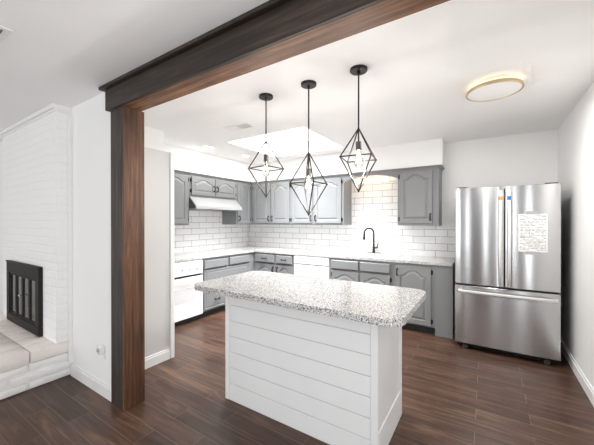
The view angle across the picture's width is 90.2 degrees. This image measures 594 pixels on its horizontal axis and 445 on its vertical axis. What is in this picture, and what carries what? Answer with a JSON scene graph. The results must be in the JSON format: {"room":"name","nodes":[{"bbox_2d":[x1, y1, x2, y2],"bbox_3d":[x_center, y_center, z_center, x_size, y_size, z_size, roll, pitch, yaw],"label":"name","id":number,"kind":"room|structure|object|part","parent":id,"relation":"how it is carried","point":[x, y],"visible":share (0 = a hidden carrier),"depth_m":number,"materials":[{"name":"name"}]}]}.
{"room":"kitchen","nodes":[
{"label":"kitchen","id":0,"kind":"room"},
{"bbox_2d":[0,92,110,385],"bbox_3d":[-2.724,0.150,3.226,3.133,2.510,0.135,0,0,33],"label":"wall","id":1,"kind":"structure","parent":0,"point":[91,124],"depth_m":2.53,"materials":[{"name":"white paint"}]},
{"bbox_2d":[70,363,110,400],"bbox_3d":[-1.764,1.353,2.527,0.754,0.108,0.014,0,0,33],"label":"baseboard","id":2,"kind":"structure","parent":1,"relation":"attached to","point":[84,377],"depth_m":2.50,"materials":[{"name":"white wood"}]},
{"bbox_2d":[96,344,106,360],"bbox_3d":[-1.574,1.050,2.380,0.070,0.125,0.056,0,0,33],"label":"wall outlet","id":3,"kind":"object","parent":1,"relation":"attached to","point":[102,349],"visible":1,"depth_m":2.38,"materials":[{"name":"white plastic"}]},
{"bbox_3d":[-1.561,1.053,2.401,0.070,0.120,0.006,0,0,33],"label":"plate","id":4,"kind":"part","parent":3,"relation":"part of","materials":[{"name":"white plastic"}]},
{"bbox_2d":[0,0,268,141],"bbox_3d":[-2.837,-1.095,0.102,6.507,0.100,5.320,0,0,33],"label":"ceiling","id":5,"kind":"structure","parent":0,"point":[60,52],"depth_m":1.70,"materials":[{"name":"white paint"}]},
{"bbox_2d":[0,26,12,43],"bbox_3d":[-1.775,-1.045,1.661,0.415,0.012,0.170,0,0,33],"label":"ceiling vent","id":6,"kind":"object","parent":5,"relation":"in","point":[4,32],"visible":1,"depth_m":1.63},
{"bbox_2d":[98,0,449,111],"bbox_3d":[-0.125,-0.959,1.506,3.252,0.184,0.192,0,0,33],"label":"ceiling beam","id":7,"kind":"structure","parent":5,"relation":"attached to","point":[271,32],"depth_m":1.53,"materials":[{"name":"brown wood"}]},
{"bbox_3d":[-0.146,-1.039,1.472,3.252,0.024,0.112,0,0,33],"label":"cap moulding","id":8,"kind":"part","parent":7,"relation":"part of","materials":[{"name":"brown wood"}]},
{"bbox_2d":[144,126,444,183],"bbox_3d":[-0.349,-0.920,3.745,3.650,0.375,3.308,0,0,33],"label":"wall","id":9,"kind":"structure","parent":0,"point":[428,152],"depth_m":4.52,"materials":[{"name":"white paint"}]},
{"bbox_2d":[0,309,593,444],"bbox_3d":[-1.890,1.461,1.591,6.507,0.100,8.833,0,0,33],"label":"floor","id":10,"kind":"structure","parent":0,"point":[452,394],"depth_m":2.28,"materials":[{"name":"brown wood"}]},
{"bbox_2d":[0,103,72,399],"bbox_3d":[-2.983,0.175,2.856,1.690,2.462,0.769,0,0,33],"label":"fireplace","id":11,"kind":"object","parent":10,"relation":"on","point":[36,319],"visible":1,"depth_m":2.76,"materials":[{"name":"white brick"}]},
{"bbox_3d":[-3.062,0.765,3.208,0.192,0.444,0.027,0,0,33],"label":"glass door","id":12,"kind":"part","parent":11,"relation":"part of","materials":[{"name":"grey glass"}]},
{"bbox_3d":[-3.062,0.765,3.208,0.160,0.408,0.006,0,0,33],"label":"glass pane","id":13,"kind":"part","parent":11,"relation":"part of","materials":[{"name":"grey glass"}]},
{"bbox_3d":[-2.897,0.765,3.103,0.192,0.444,0.027,0,0,33],"label":"glass door","id":14,"kind":"part","parent":11,"relation":"part of","materials":[{"name":"grey glass"}]},
{"bbox_3d":[-2.897,0.765,3.102,0.160,0.408,0.006,0,0,33],"label":"glass pane","id":15,"kind":"part","parent":11,"relation":"part of","materials":[{"name":"grey glass"}]},
{"bbox_3d":[-2.818,0.746,3.044,0.963,0.659,0.041,0,0,33],"label":"fire door frame","id":16,"kind":"part","parent":11,"relation":"part of","materials":[{"name":"black metal"}]},
{"bbox_3d":[-2.731,0.765,2.997,0.192,0.444,0.027,0,0,33],"label":"glass door","id":17,"kind":"part","parent":11,"relation":"part of","materials":[{"name":"grey glass"}]},
{"bbox_3d":[-2.732,0.765,2.996,0.160,0.408,0.006,0,0,33],"label":"glass pane","id":18,"kind":"part","parent":11,"relation":"part of","materials":[{"name":"grey glass"}]},
{"bbox_3d":[-2.566,0.766,2.891,0.192,0.444,0.027,0,0,33],"label":"glass door","id":19,"kind":"part","parent":11,"relation":"part of","materials":[{"name":"grey glass"}]},
{"bbox_3d":[-2.566,0.766,2.890,0.160,0.408,0.006,0,0,33],"label":"glass pane","id":20,"kind":"part","parent":11,"relation":"part of","materials":[{"name":"grey glass"}]},
{"bbox_3d":[-2.770,-1.026,3.087,1.557,0.062,0.140,0,0,33],"label":"crown trim","id":21,"kind":"part","parent":11,"relation":"part of","materials":[{"name":"white wood"}]},
{"bbox_3d":[-2.080,0.152,2.716,0.018,2.290,0.030,0,0,33],"label":"corner trim","id":22,"kind":"part","parent":11,"relation":"part of","materials":[{"name":"white wood"}]},
{"bbox_2d":[111,106,144,410],"bbox_3d":[-1.328,0.269,2.325,0.190,2.278,0.162,0,0,33],"label":"wooden post","id":23,"kind":"object","parent":10,"relation":"on","point":[127,124],"visible":1,"depth_m":2.27,"materials":[{"name":"brown wood"}]},
{"bbox_2d":[144,147,174,368],"bbox_3d":[-2.012,0.339,3.241,1.398,2.132,0.656,0,0,33],"label":"wall","id":24,"kind":"structure","parent":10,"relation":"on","point":[158,164],"depth_m":2.96,"materials":[{"name":"grey paint"}]},
{"bbox_3d":[-1.462,1.352,2.831,0.014,0.108,0.549,0,0,33],"label":"moulding","id":25,"kind":"part","parent":24,"relation":"part of","materials":[{"name":"white wood"}]},
{"bbox_3d":[-1.878,0.338,3.450,1.398,2.132,0.041,0,0,33],"label":"frame","id":26,"kind":"part","parent":24,"relation":"part of","materials":[{"name":"white paint"}]},
{"bbox_2d":[174,259,202,325],"bbox_3d":[-1.827,0.965,4.145,0.716,0.873,0.755,0,0,33],"label":"oven","id":27,"kind":"object","parent":10,"relation":"on","point":[188,302],"visible":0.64,"depth_m":4.07,"materials":[{"name":"white metal"}]},
{"bbox_3d":[-1.547,0.796,3.965,0.050,0.022,0.634,0,0,33],"label":"door handle","id":28,"kind":"part","parent":27,"relation":"part of","materials":[{"name":"black metal"}]},
{"bbox_3d":[-1.576,0.635,3.983,0.024,0.190,0.745,0,0,33],"label":"control panel","id":29,"kind":"part","parent":27,"relation":"part of","materials":[{"name":"white ceramic"}]},
{"bbox_2d":[199,253,249,317],"bbox_3d":[-1.345,0.962,4.908,0.706,0.873,1.041,0,0,33],"label":"base cabinet","id":30,"kind":"object","parent":10,"relation":"on","point":[222,266],"visible":0.4,"depth_m":4.57,"materials":[{"name":"grey paint"}]},
{"bbox_3d":[-1.100,1.157,4.730,0.020,0.264,0.963,0,0,33],"label":"drawer","id":31,"kind":"part","parent":30,"relation":"part of","materials":[{"name":"grey paint"}]},
{"bbox_3d":[-1.100,0.853,4.729,0.020,0.292,0.963,0,0,33],"label":"drawer","id":32,"kind":"part","parent":30,"relation":"part of","materials":[{"name":"grey paint"}]},
{"bbox_2d":[250,252,253,270],"bbox_3d":[-0.904,0.959,5.653,0.646,0.873,0.686,0,0,33],"label":"base cabinet","id":33,"kind":"object","parent":10,"relation":"on","point":[251,253],"visible":0.06,"depth_m":5.22,"materials":[{"name":"grey paint"}]},
{"bbox_2d":[254,252,294,274],"bbox_3d":[-0.266,0.960,5.253,0.857,0.873,0.672,0,0,33],"label":"base cabinet","id":34,"kind":"object","parent":10,"relation":"on","point":[269,262],"visible":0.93,"depth_m":5.00,"materials":[{"name":"grey paint"}]},
{"bbox_3d":[-0.554,0.626,5.104,0.415,0.154,0.034,0,0,33],"label":"drawer","id":35,"kind":"part","parent":34,"relation":"part of","materials":[{"name":"grey paint"}]},
{"bbox_3d":[-0.550,0.995,5.112,0.415,0.575,0.020,0,0,33],"label":"door","id":36,"kind":"part","parent":34,"relation":"part of","materials":[{"name":"grey paint"}]},
{"bbox_3d":[-0.213,0.627,4.886,0.325,0.154,0.034,0,0,33],"label":"drawer","id":37,"kind":"part","parent":34,"relation":"part of","materials":[{"name":"grey paint"}]},
{"bbox_3d":[-0.209,0.996,4.893,0.325,0.575,0.020,0,0,33],"label":"door","id":38,"kind":"part","parent":34,"relation":"part of","materials":[{"name":"grey paint"}]},
{"bbox_2d":[294,255,329,278],"bbox_3d":[0.379,0.963,4.868,0.631,0.871,0.624,0,0,33],"label":"dishwasher","id":39,"kind":"object","parent":10,"relation":"on","point":[312,266],"visible":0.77,"depth_m":4.59,"materials":[{"name":"white plastic"}]},
{"bbox_3d":[0.220,0.983,4.619,0.623,0.623,0.024,0,0,33],"label":"door panel","id":40,"kind":"part","parent":39,"relation":"part of","materials":[{"name":"white ceramic"}]},
{"bbox_3d":[0.219,0.596,4.616,0.623,0.117,0.026,0,0,33],"label":"control panel","id":41,"kind":"part","parent":39,"relation":"part of","materials":[{"name":"white ceramic"}]},
{"bbox_2d":[225,296,401,444],"bbox_3d":[0.099,0.971,2.275,1.241,0.874,0.561,0,0,33],"label":"kitchen island","id":42,"kind":"object","parent":10,"relation":"on","point":[331,380],"visible":0.76,"depth_m":1.96,"materials":[{"name":"white paint"}]},
{"bbox_2d":[194,271,425,326],"bbox_3d":[0.048,0.514,2.263,1.642,0.040,0.810,0,0,33],"label":"island countertop","id":43,"kind":"structure","parent":42,"relation":"on","point":[375,304],"depth_m":2.02,"materials":[{"name":"stone"}]},
{"bbox_3d":[0.612,0.877,1.948,0.009,0.684,0.537,0,0,33],"label":"panel","id":44,"kind":"part","parent":42,"relation":"part of","materials":[{"name":"white paint"}]},
{"bbox_3d":[0.618,1.316,1.952,0.016,0.187,0.547,0,0,33],"label":"board","id":45,"kind":"part","parent":42,"relation":"part of","materials":[{"name":"white paint"}]},
{"bbox_2d":[330,258,391,285],"bbox_3d":[1.035,0.963,4.443,0.920,0.873,0.632,0,0,33],"label":"base cabinet","id":46,"kind":"object","parent":10,"relation":"on","point":[364,271],"visible":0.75,"depth_m":4.16,"materials":[{"name":"grey paint"}]},
{"bbox_3d":[0.698,0.998,4.312,0.420,0.575,0.020,0,0,33],"label":"door","id":47,"kind":"part","parent":46,"relation":"part of","materials":[{"name":"grey paint"}]},
{"bbox_3d":[1.071,0.999,4.074,0.415,0.575,0.020,0,0,33],"label":"door","id":48,"kind":"part","parent":46,"relation":"part of","materials":[{"name":"grey paint"}]},
{"bbox_2d":[392,262,454,338],"bbox_3d":[1.721,0.965,3.989,0.722,0.873,0.658,0,0,33],"label":"base cabinet","id":49,"kind":"object","parent":10,"relation":"on","point":[436,314],"visible":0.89,"depth_m":3.69,"materials":[{"name":"grey paint"}]},
{"bbox_2d":[174,246,454,266],"bbox_3d":[-0.065,0.506,4.041,3.795,0.040,2.493,0,0,33],"label":"countertop","id":50,"kind":"structure","parent":49,"relation":"on","point":[194,255],"depth_m":4.49,"materials":[{"name":"stone"}]},
{"bbox_2d":[338,251,402,258],"bbox_3d":[1.099,0.569,4.426,0.820,0.183,0.535,0,0,33],"label":"sink","id":51,"kind":"object","parent":50,"relation":"in","point":[362,254],"visible":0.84,"depth_m":4.48,"materials":[{"name":"white ceramic"}]},
{"bbox_3d":[0.916,0.569,4.498,0.355,0.182,0.380,0,0,33],"label":"bowl","id":52,"kind":"part","parent":51,"relation":"part of","materials":[{"name":"white ceramic"}]},
{"bbox_3d":[1.240,0.570,4.290,0.355,0.182,0.380,0,0,33],"label":"bowl","id":53,"kind":"part","parent":51,"relation":"part of","materials":[{"name":"white ceramic"}]},
{"bbox_2d":[363,228,381,253],"bbox_3d":[1.166,0.277,4.588,0.269,0.398,0.140,0,0,33],"label":"faucet","id":54,"kind":"object","parent":50,"relation":"on","point":[374,247],"visible":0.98,"depth_m":4.60,"materials":[{"name":"black metal"}]},
{"bbox_3d":[1.126,0.274,4.618,0.186,0.391,0.044,0,0,-1],"label":"spout","id":55,"kind":"part","parent":54,"relation":"part of","materials":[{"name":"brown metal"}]},
{"bbox_3d":[1.488,0.931,3.807,0.435,0.733,0.020,0,0,33],"label":"door","id":56,"kind":"part","parent":49,"relation":"part of","materials":[{"name":"grey paint"}]},
{"bbox_3d":[1.796,0.967,3.618,0.197,0.873,0.005,0,0,33],"label":"panel","id":57,"kind":"part","parent":49,"relation":"part of","materials":[{"name":"grey paint"}]},
{"bbox_2d":[455,182,560,365],"bbox_3d":[2.353,0.505,3.394,0.905,1.797,0.870,0,0,33],"label":"refrigerator","id":58,"kind":"object","parent":10,"relation":"on","point":[508,300],"visible":1,"depth_m":3.06,"materials":[{"name":"silver metal"}]},
{"bbox_3d":[1.983,0.148,3.233,0.454,1.057,0.070,0,0,33],"label":"french door","id":59,"kind":"part","parent":58,"relation":"part of","materials":[{"name":"silver metal"}]},
{"bbox_3d":[2.113,0.163,3.073,0.030,0.989,0.074,0,0,40],"label":"door handle","id":60,"kind":"part","parent":58,"relation":"part of","materials":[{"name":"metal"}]},
{"bbox_3d":[2.173,1.016,3.115,0.905,0.638,0.070,0,0,33],"label":"freezer drawer","id":61,"kind":"part","parent":58,"relation":"part of","materials":[{"name":"silver metal"}]},
{"bbox_3d":[2.172,0.163,3.035,0.030,0.989,0.074,0,0,25],"label":"door handle","id":62,"kind":"part","parent":58,"relation":"part of","materials":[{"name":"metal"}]},
{"bbox_2d":[518,211,547,254],"bbox_3d":[2.351,0.104,2.954,0.231,0.437,0.002,0,0,33],"label":"paper notice","id":63,"kind":"object","parent":58,"relation":"attached to","point":[532,225],"visible":1,"depth_m":2.95,"materials":[{"name":"white paper"}]},
{"bbox_3d":[2.368,0.149,2.987,0.443,1.057,0.070,0,0,33],"label":"french door","id":64,"kind":"part","parent":58,"relation":"part of","materials":[{"name":"silver metal"}]},
{"bbox_2d":[142,0,593,163],"bbox_3d":[0.159,-1.136,3.428,5.047,0.060,3.513,0,0,33],"label":"ceiling","id":65,"kind":"structure","parent":0,"point":[422,66],"depth_m":2.36,"materials":[{"name":"white paint"}]},
{"bbox_2d":[223,122,254,131],"bbox_3d":[-0.673,-1.100,3.428,0.365,0.012,0.155,0,0,33],"label":"ceiling vent","id":66,"kind":"object","parent":65,"relation":"in","point":[245,125],"visible":1,"depth_m":3.41,"materials":[{"name":"white metal"}]},
{"bbox_2d":[248,93,283,197],"bbox_3d":[-0.270,-0.659,2.581,0.229,0.887,0.229,0,0,39],"label":"pendant light","id":67,"kind":"object","parent":65,"relation":"hanging from","point":[265,97],"visible":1,"depth_m":2.57,"materials":[{"name":"brown metal"}]},
{"bbox_3d":[-0.270,-0.894,2.580,0.012,0.377,0.011,0,0,33],"label":"rod","id":68,"kind":"part","parent":67,"relation":"part of","materials":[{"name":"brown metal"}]},
{"bbox_3d":[-0.270,-0.466,2.581,0.066,0.128,0.066,0,0,33],"label":"bulb","id":69,"kind":"part","parent":67,"relation":"part of","materials":[{"name":"clear glass"}]},
{"bbox_2d":[236,137,335,152],"bbox_3d":[-0.141,-1.234,4.230,1.290,0.130,1.178,0,0,33],"label":"trim","id":70,"kind":"structure","parent":65,"relation":"attached to","point":[320,142],"depth_m":4.70,"materials":[{"name":"white paint"}]},
{"bbox_2d":[253,127,323,145],"bbox_3d":[-0.141,-1.309,4.229,1.290,0.020,1.178,0,0,33],"label":"window","id":71,"kind":"structure","parent":65,"relation":"in","point":[298,134],"depth_m":4.48,"materials":[{"name":"white"}]},
{"bbox_2d":[289,80,327,215],"bbox_3d":[0.092,-0.578,2.349,0.232,1.049,0.232,0,0,33],"label":"pendant light","id":72,"kind":"object","parent":65,"relation":"hanging from","point":[306,84],"visible":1,"depth_m":2.34,"materials":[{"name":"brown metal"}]},
{"bbox_3d":[0.092,-0.816,2.348,0.012,0.533,0.011,0,0,33],"label":"rod","id":73,"kind":"part","parent":72,"relation":"part of","materials":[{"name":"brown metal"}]},
{"bbox_2d":[306,168,310,176],"bbox_3d":[0.092,-0.397,2.350,0.042,0.064,0.041,0,0,33],"label":"socket","id":74,"kind":"object","parent":72,"relation":"attached to","point":[308,171],"depth_m":2.33,"materials":[{"name":"black metal"}]},
{"bbox_3d":[0.092,-0.303,2.350,0.066,0.128,0.066,0,0,33],"label":"bulb","id":75,"kind":"part","parent":72,"relation":"part of","materials":[{"name":"clear glass"}]},
{"bbox_2d":[339,64,376,191],"bbox_3d":[0.442,-0.659,2.125,0.229,0.885,0.229,0,0,23],"label":"pendant light","id":76,"kind":"object","parent":65,"relation":"hanging from","point":[357,70],"visible":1,"depth_m":2.11,"materials":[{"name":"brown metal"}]},
{"bbox_3d":[0.442,-0.876,2.124,0.012,0.410,0.011,0,0,33],"label":"rod","id":77,"kind":"part","parent":76,"relation":"part of","materials":[{"name":"brown metal"}]},
{"bbox_3d":[0.442,-0.457,2.126,0.066,0.128,0.066,0,0,33],"label":"bulb","id":78,"kind":"part","parent":76,"relation":"part of","materials":[{"name":"clear glass"}]},
{"bbox_2d":[356,141,361,150],"bbox_3d":[0.442,-0.551,2.125,0.042,0.064,0.041,0,0,33],"label":"socket","id":79,"kind":"object","parent":76,"relation":"attached to","point":[358,143],"depth_m":2.11,"materials":[{"name":"black metal"}]},
{"bbox_2d":[466,75,524,101],"bbox_3d":[1.565,-1.069,2.354,0.388,0.067,0.388,0,0,33],"label":"ceiling light","id":80,"kind":"object","parent":65,"relation":"attached to","point":[501,86],"visible":1,"depth_m":2.30,"materials":[{"name":"white plastic"}]},
{"bbox_2d":[467,81,521,100],"bbox_3d":[1.565,-1.044,2.354,0.364,0.019,0.364,0,0,33],"label":"diffuser","id":81,"kind":"object","parent":80,"relation":"attached to","point":[484,90],"depth_m":2.32,"materials":[{"name":"white plastic"}]},
{"bbox_3d":[1.565,-1.082,2.354,0.290,0.040,0.290,0,0,33],"label":"plate","id":82,"kind":"part","parent":80,"relation":"part of","materials":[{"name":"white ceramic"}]},
{"bbox_2d":[442,129,557,224],"bbox_3d":[1.035,0.143,4.893,4.947,2.510,0.110,0,0,33],"label":"wall","id":83,"kind":"structure","parent":0,"point":[531,158],"depth_m":3.82,"materials":[{"name":"white paint"}]},
{"bbox_2d":[252,179,290,224],"bbox_3d":[-0.414,-0.363,5.516,0.903,0.798,0.378,0,0,33],"label":"upper cabinet","id":84,"kind":"object","parent":83,"relation":"attached to","point":[275,209],"visible":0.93,"depth_m":5.36,"materials":[{"name":"grey paint"}]},
{"bbox_3d":[-0.658,-0.347,5.507,0.402,0.715,0.020,0,0,33],"label":"door","id":85,"kind":"part","parent":84,"relation":"part of","materials":[{"name":"grey paint"}]},
{"bbox_3d":[-0.299,-0.346,5.277,0.401,0.715,0.020,0,0,33],"label":"door","id":86,"kind":"part","parent":84,"relation":"part of","materials":[{"name":"grey paint"}]},
{"bbox_2d":[290,174,351,224],"bbox_3d":[0.385,-0.361,5.005,0.990,0.798,0.378,0,0,33],"label":"upper cabinet","id":87,"kind":"object","parent":83,"relation":"attached to","point":[334,206],"visible":0.91,"depth_m":4.82,"materials":[{"name":"grey paint"}]},
{"bbox_3d":[0.087,-0.345,5.030,0.410,0.715,0.020,0,0,33],"label":"door","id":88,"kind":"part","parent":87,"relation":"part of","materials":[{"name":"grey paint"}]},
{"bbox_3d":[0.492,-0.344,4.771,0.482,0.715,0.020,0,0,33],"label":"door","id":89,"kind":"part","parent":87,"relation":"part of","materials":[{"name":"grey paint"}]},
{"bbox_2d":[343,169,397,182],"bbox_3d":[1.074,-0.691,4.401,0.818,0.133,0.052,0,0,33],"label":"valance","id":90,"kind":"object","parent":87,"relation":"attached to","point":[389,172],"visible":0.91,"depth_m":4.35,"materials":[{"name":"grey paint"}]},
{"bbox_2d":[249,175,454,257],"bbox_3d":[0.609,-0.133,5.093,3.808,1.250,0.008,0,0,33],"label":"backsplash","id":91,"kind":"structure","parent":83,"relation":"attached to","point":[375,206],"depth_m":4.74,"materials":[{"name":"tile"}]},
{"bbox_2d":[355,177,397,183],"bbox_3d":[1.208,-0.659,4.611,0.720,0.084,0.152,0,0,33],"label":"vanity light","id":92,"kind":"object","parent":91,"relation":"attached to","point":[381,179],"visible":0.95,"depth_m":4.59,"materials":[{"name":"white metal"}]},
{"bbox_2d":[397,165,444,225],"bbox_3d":[1.729,-0.358,4.144,0.562,0.798,0.378,0,0,33],"label":"upper cabinet","id":93,"kind":"object","parent":83,"relation":"attached to","point":[419,188],"visible":1,"depth_m":4.02,"materials":[{"name":"grey paint"}]},
{"bbox_3d":[1.621,-0.344,4.047,0.425,0.710,0.020,0,0,33],"label":"door","id":94,"kind":"part","parent":93,"relation":"part of","materials":[{"name":"grey paint"}]},
{"bbox_2d":[557,83,593,388],"bbox_3d":[0.808,0.163,-0.141,0.100,2.510,8.833,0,0,33],"label":"wall","id":95,"kind":"structure","parent":0,"point":[576,133],"depth_m":2.68,"materials":[{"name":"white paint"}]},
{"bbox_2d":[561,339,593,406],"bbox_3d":[0.754,1.363,-0.114,0.016,0.108,8.613,0,0,33],"label":"baseboard","id":96,"kind":"structure","parent":95,"relation":"attached to","point":[588,389],"depth_m":2.63,"materials":[{"name":"white wood"}]},
{"bbox_3d":[-1.926,0.144,4.762,0.100,2.510,3.303,0,0,33],"label":"wall","id":97,"kind":"structure","parent":0,"visible":0},
{"bbox_2d":[174,169,189,224],"bbox_3d":[-1.998,-0.358,4.153,0.414,0.798,0.922,0,0,33],"label":"upper cabinet","id":98,"kind":"object","parent":97,"relation":"attached to","point":[181,179],"visible":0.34,"depth_m":4.33,"materials":[{"name":"grey paint"}]},
{"bbox_2d":[174,210,248,252],"bbox_3d":[-1.710,-0.132,4.997,0.008,1.250,2.653,0,0,33],"label":"backsplash","id":99,"kind":"structure","parent":97,"relation":"attached to","point":[205,230],"depth_m":5.21,"materials":[{"name":"tile"}]},
{"bbox_2d":[189,172,236,199],"bbox_3d":[-1.481,-0.581,4.960,0.414,0.358,0.992,0,0,33],"label":"upper cabinet","id":100,"kind":"object","parent":97,"relation":"attached to","point":[202,185],"visible":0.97,"depth_m":4.81,"materials":[{"name":"grey paint"}]},
{"bbox_3d":[-1.476,-0.565,4.675,0.020,0.283,0.457,0,0,33],"label":"door","id":101,"kind":"part","parent":100,"relation":"part of","materials":[{"name":"grey paint"}]},
{"bbox_2d":[189,196,242,210],"bbox_3d":[-1.439,-0.300,4.931,0.517,0.200,0.988,0,0,33],"label":"range hood","id":102,"kind":"object","parent":100,"relation":"attached to","point":[195,203],"visible":0.77,"depth_m":4.74,"materials":[{"name":"white metal"}]},
{"bbox_3d":[-1.445,-0.203,4.938,0.400,0.007,0.860,0,0,33],"label":"filter panel","id":103,"kind":"part","parent":102,"relation":"part of","materials":[{"name":"silver metal"}]},
{"bbox_3d":[-1.221,-0.566,5.073,0.020,0.283,0.459,0,0,33],"label":"door","id":104,"kind":"part","parent":100,"relation":"part of","materials":[{"name":"grey paint"}]},
{"bbox_2d":[222,180,251,224],"bbox_3d":[-1.014,-0.364,5.689,0.414,0.798,0.735,0,0,33],"label":"upper cabinet","id":105,"kind":"object","parent":97,"relation":"attached to","point":[243,188],"visible":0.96,"depth_m":5.43,"materials":[{"name":"grey paint"}]},
{"bbox_3d":[-0.976,-0.346,5.457,0.020,0.715,0.330,0,0,33],"label":"door","id":106,"kind":"part","parent":105,"relation":"part of","materials":[{"name":"grey paint"}]}
]}

